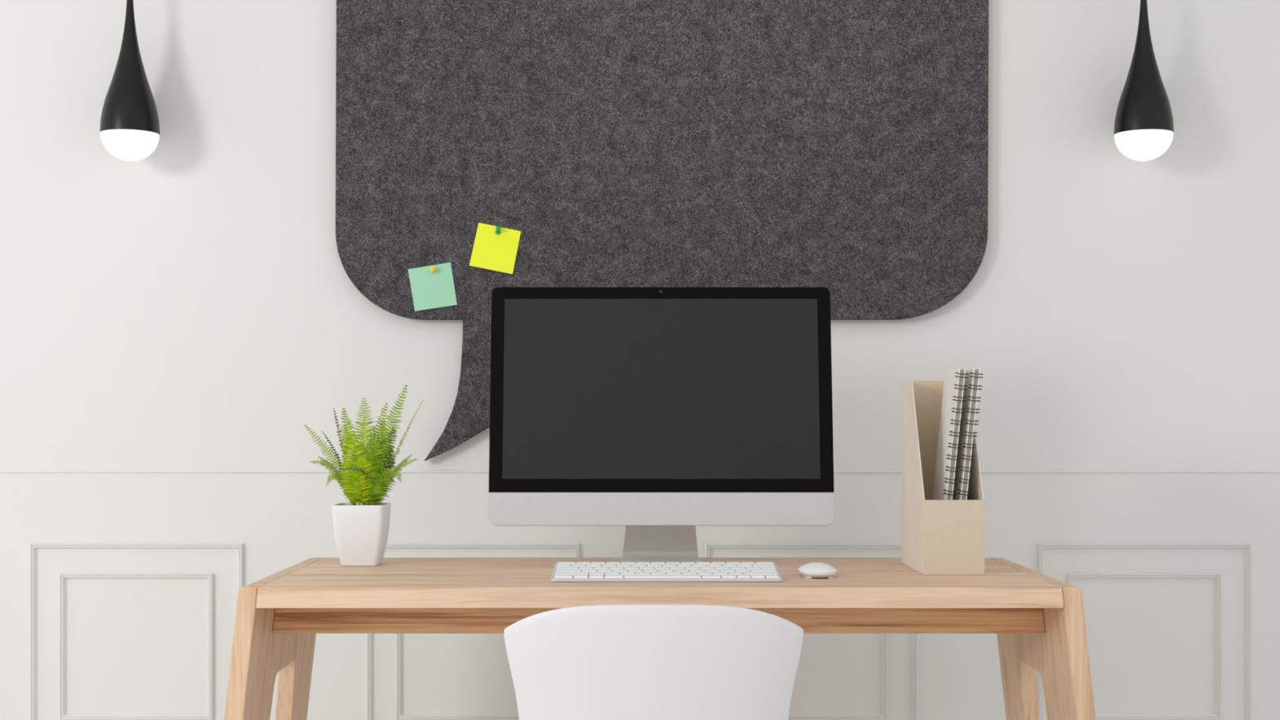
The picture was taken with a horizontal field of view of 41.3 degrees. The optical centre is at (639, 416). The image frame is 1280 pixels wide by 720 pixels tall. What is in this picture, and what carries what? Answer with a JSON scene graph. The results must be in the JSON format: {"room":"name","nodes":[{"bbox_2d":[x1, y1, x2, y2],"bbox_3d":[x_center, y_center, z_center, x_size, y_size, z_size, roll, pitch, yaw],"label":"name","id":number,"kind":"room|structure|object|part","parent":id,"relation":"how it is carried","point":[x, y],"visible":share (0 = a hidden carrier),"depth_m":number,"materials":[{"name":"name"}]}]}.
{"room":"home office","nodes":[
{"label":"home office","id":0,"kind":"room"},
{"bbox_2d":[0,0,1279,719],"bbox_3d":[0.000,-0.342,3.910,10.000,2.750,0.120,0,0,0],"label":"wall","id":1,"kind":"structure","parent":0,"point":[192,304],"depth_m":3.85,"materials":[{"name":"paint"}]},
{"bbox_2d":[59,573,213,719],"bbox_3d":[-1.138,0.520,3.843,0.346,0.331,0.013,0,0,0],"label":"trim","id":2,"kind":"structure","parent":1,"relation":"attached to","point":[63,576],"depth_m":3.84,"materials":[{"name":"paint"}]},
{"bbox_2d":[30,543,243,719],"bbox_3d":[-1.138,0.519,3.843,0.480,0.465,0.013,0,0,0],"label":"trim","id":3,"kind":"structure","parent":1,"relation":"attached to","point":[33,547],"depth_m":3.84,"materials":[{"name":"paint"}]},
{"bbox_2d":[395,633,519,719],"bbox_3d":[-0.378,0.520,3.843,0.346,0.331,0.013,0,0,0],"label":"trim","id":4,"kind":"structure","parent":1,"relation":"attached to","point":[399,715],"depth_m":3.84,"materials":[{"name":"paint"}]},
{"bbox_2d":[366,543,579,719],"bbox_3d":[-0.377,0.519,3.843,0.480,0.465,0.013,0,0,0],"label":"trim","id":5,"kind":"structure","parent":1,"relation":"attached to","point":[575,546],"depth_m":3.84,"materials":[{"name":"paint"}]},
{"bbox_2d":[0,470,1279,472],"bbox_3d":[0.000,0.124,3.848,10.000,0.006,0.005,0,0,0],"label":"trim","id":6,"kind":"structure","parent":1,"relation":"attached to","point":[1,471],"depth_m":3.85,"materials":[{"name":"paint"}]},
{"bbox_2d":[335,0,988,461],"bbox_3d":[0.050,-0.642,3.833,1.468,1.484,0.034,0,0,0],"label":"board","id":7,"kind":"object","parent":1,"relation":"attached to","point":[841,147],"visible":0.89,"depth_m":3.82,"materials":[{"name":"fabric"}]},
{"bbox_2d":[408,262,457,311],"bbox_3d":[-0.465,-0.291,3.813,0.111,0.110,0.004,0,0,0],"label":"sticky note","id":8,"kind":"object","parent":7,"relation":"attached to","point":[429,290],"visible":1,"depth_m":3.81,"materials":[{"name":"green paper"}]},
{"bbox_2d":[430,265,435,273],"bbox_3d":[-0.464,-0.330,3.809,0.012,0.016,0.026,0,0,-3],"label":"pin","id":9,"kind":"object","parent":7,"relation":"attached to","point":[433,269],"visible":1,"depth_m":3.80,"materials":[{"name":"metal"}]},
{"bbox_2d":[469,222,520,274],"bbox_3d":[-0.325,-0.378,3.813,0.116,0.116,0.004,0,0,0],"label":"sticky note","id":10,"kind":"object","parent":7,"relation":"attached to","point":[491,251],"visible":1,"depth_m":3.81,"materials":[{"name":"yellow paper"}]},
{"bbox_2d":[495,226,501,234],"bbox_3d":[-0.318,-0.418,3.809,0.012,0.019,0.025,0,0,-10],"label":"pin","id":11,"kind":"object","parent":7,"relation":"attached to","point":[498,228],"visible":1,"depth_m":3.80,"materials":[{"name":"plastic"}]},
{"bbox_2d":[705,543,917,719],"bbox_3d":[0.387,0.519,3.843,0.480,0.465,0.013,0,0,0],"label":"trim","id":12,"kind":"structure","parent":1,"relation":"attached to","point":[708,546],"depth_m":3.84,"materials":[{"name":"paint"}]},
{"bbox_2d":[787,633,887,719],"bbox_3d":[0.387,0.520,3.843,0.346,0.331,0.013,0,0,0],"label":"trim","id":13,"kind":"structure","parent":1,"relation":"attached to","point":[883,716],"depth_m":3.84,"materials":[{"name":"paint"}]},
{"bbox_2d":[1066,573,1221,719],"bbox_3d":[1.141,0.520,3.843,0.346,0.331,0.013,0,0,0],"label":"trim","id":14,"kind":"structure","parent":1,"relation":"attached to","point":[1217,576],"depth_m":3.84,"materials":[{"name":"paint"}]},
{"bbox_2d":[1038,543,1251,719],"bbox_3d":[1.141,0.519,3.843,0.480,0.465,0.013,0,0,0],"label":"trim","id":15,"kind":"structure","parent":1,"relation":"attached to","point":[1247,547],"depth_m":3.84,"materials":[{"name":"paint"}]},
{"bbox_3d":[0.000,-1.767,3.335,10.000,0.100,1.270,0,0,0],"label":"ceiling","id":16,"kind":"structure","parent":0,"visible":0},
{"bbox_2d":[99,0,159,160],"bbox_3d":[-1.121,-1.139,3.735,0.127,1.155,0.127,0,0,0],"label":"pendant lamp","id":17,"kind":"object","parent":16,"relation":"hanging from","point":[130,129],"visible":1,"depth_m":3.70,"materials":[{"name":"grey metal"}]},
{"bbox_3d":[-1.121,-0.593,3.735,0.125,0.062,0.125,0,0,0],"label":"bulb","id":18,"kind":"part","parent":17,"relation":"part of","materials":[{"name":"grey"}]},
{"bbox_2d":[1113,0,1173,160],"bbox_3d":[1.107,-1.139,3.735,0.127,1.155,0.127,0,0,0],"label":"pendant lamp","id":19,"kind":"object","parent":16,"relation":"hanging from","point":[1144,131],"visible":1,"depth_m":3.70,"materials":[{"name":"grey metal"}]},
{"bbox_3d":[1.107,-0.593,3.735,0.125,0.062,0.125,0,0,0],"label":"bulb","id":20,"kind":"part","parent":19,"relation":"part of","materials":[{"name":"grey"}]},
{"bbox_3d":[0.000,1.083,0.485,10.000,0.100,6.970,0,0,0],"label":"floor","id":21,"kind":"structure","parent":0,"visible":0},
{"bbox_2d":[503,604,803,719],"bbox_3d":[0.020,0.652,2.644,0.436,0.768,0.453,0,0,0],"label":"chair","id":22,"kind":"object","parent":21,"relation":"on","point":[596,662],"visible":1,"depth_m":2.44,"materials":[{"name":"white plastic"}]},
{"bbox_2d":[223,557,1095,719],"bbox_3d":[0.033,0.658,3.117,1.562,0.750,0.600,0,0,0],"label":"desk","id":23,"kind":"object","parent":21,"relation":"on","point":[1037,620],"visible":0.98,"depth_m":2.96,"materials":[{"name":"brown wood"}]},
{"bbox_3d":[-0.691,0.658,3.117,0.114,0.750,0.600,0,0,0],"label":"frame","id":24,"kind":"part","parent":23,"relation":"part of","materials":[{"name":"brown wood"}]},
{"bbox_2d":[304,384,423,565],"bbox_3d":[-0.528,0.111,3.240,0.227,0.344,0.121,0,0,0],"label":"potted fern","id":25,"kind":"object","parent":23,"relation":"on","point":[361,526],"visible":1,"depth_m":3.22,"materials":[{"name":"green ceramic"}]},
{"bbox_2d":[332,502,391,565],"bbox_3d":[-0.531,0.225,3.248,0.100,0.116,0.100,0,0,0],"label":"pot","id":26,"kind":"object","parent":25,"relation":"attached to","point":[361,530],"depth_m":3.20,"materials":[{"name":"white ceramic"}]},
{"bbox_2d":[488,287,834,562],"bbox_3d":[0.040,0.017,3.276,0.650,0.531,0.183,0,0,0],"label":"computer monitor","id":27,"kind":"object","parent":23,"relation":"on","point":[660,414],"visible":0.99,"depth_m":3.23,"materials":[{"name":"metal"}]},
{"bbox_3d":[0.040,0.173,3.196,0.650,0.062,0.014,0,0,0],"label":"chin panel","id":28,"kind":"part","parent":27,"relation":"part of","materials":[{"name":"metal"}]},
{"bbox_2d":[551,561,782,582],"bbox_3d":[0.046,0.271,2.976,0.396,0.023,0.140,0,0,0],"label":"keyboard","id":29,"kind":"object","parent":23,"relation":"on","point":[563,571],"visible":1,"depth_m":2.95,"materials":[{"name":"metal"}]},
{"bbox_2d":[798,562,836,578],"bbox_3d":[0.315,0.271,3.012,0.067,0.024,0.112,0,0,0],"label":"computer mouse","id":30,"kind":"object","parent":23,"relation":"on","point":[816,570],"visible":1,"depth_m":2.97,"materials":[{"name":"white plastic"}]},
{"bbox_2d":[901,379,984,575],"bbox_3d":[0.560,0.106,3.163,0.108,0.353,0.263,0,0,0],"label":"magazine file","id":31,"kind":"object","parent":23,"relation":"on","point":[940,537],"visible":0.8,"depth_m":3.11,"materials":[{"name":"beige cardboard"}]},
{"bbox_3d":[0.508,0.106,3.165,0.002,0.353,0.261,0,0,0],"label":"panel","id":32,"kind":"part","parent":31,"relation":"part of","materials":[{"name":"beige cardboard"}]},
{"bbox_3d":[0.560,0.106,3.294,0.104,0.353,0.002,0,0,0],"label":"panel","id":33,"kind":"part","parent":31,"relation":"part of","materials":[{"name":"beige cardboard"}]},
{"bbox_2d":[932,368,968,499],"bbox_3d":[0.563,0.096,3.129,0.060,0.366,0.152,0,0,0],"label":"spiral notebook","id":34,"kind":"object","parent":31,"relation":"in","point":[954,379],"visible":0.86,"depth_m":3.09,"materials":[{"name":"paper"}]},
{"bbox_3d":[0.560,0.216,3.033,0.108,0.134,0.002,0,0,0],"label":"panel","id":35,"kind":"part","parent":31,"relation":"part of","materials":[{"name":"beige cardboard"}]},
{"bbox_2d":[952,368,983,499],"bbox_3d":[0.589,0.096,3.129,0.060,0.366,0.152,0,0,0],"label":"spiral notebook","id":36,"kind":"object","parent":31,"relation":"in","point":[972,382],"visible":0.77,"depth_m":3.06,"materials":[{"name":"paper"}]},
{"bbox_3d":[0.613,0.106,3.165,0.002,0.353,0.261,0,0,0],"label":"panel","id":37,"kind":"part","parent":31,"relation":"part of","materials":[{"name":"beige cardboard"}]},
{"bbox_3d":[0.757,0.658,3.117,0.114,0.750,0.600,0,0,0],"label":"frame","id":38,"kind":"part","parent":23,"relation":"part of","materials":[{"name":"brown wood"}]}
]}

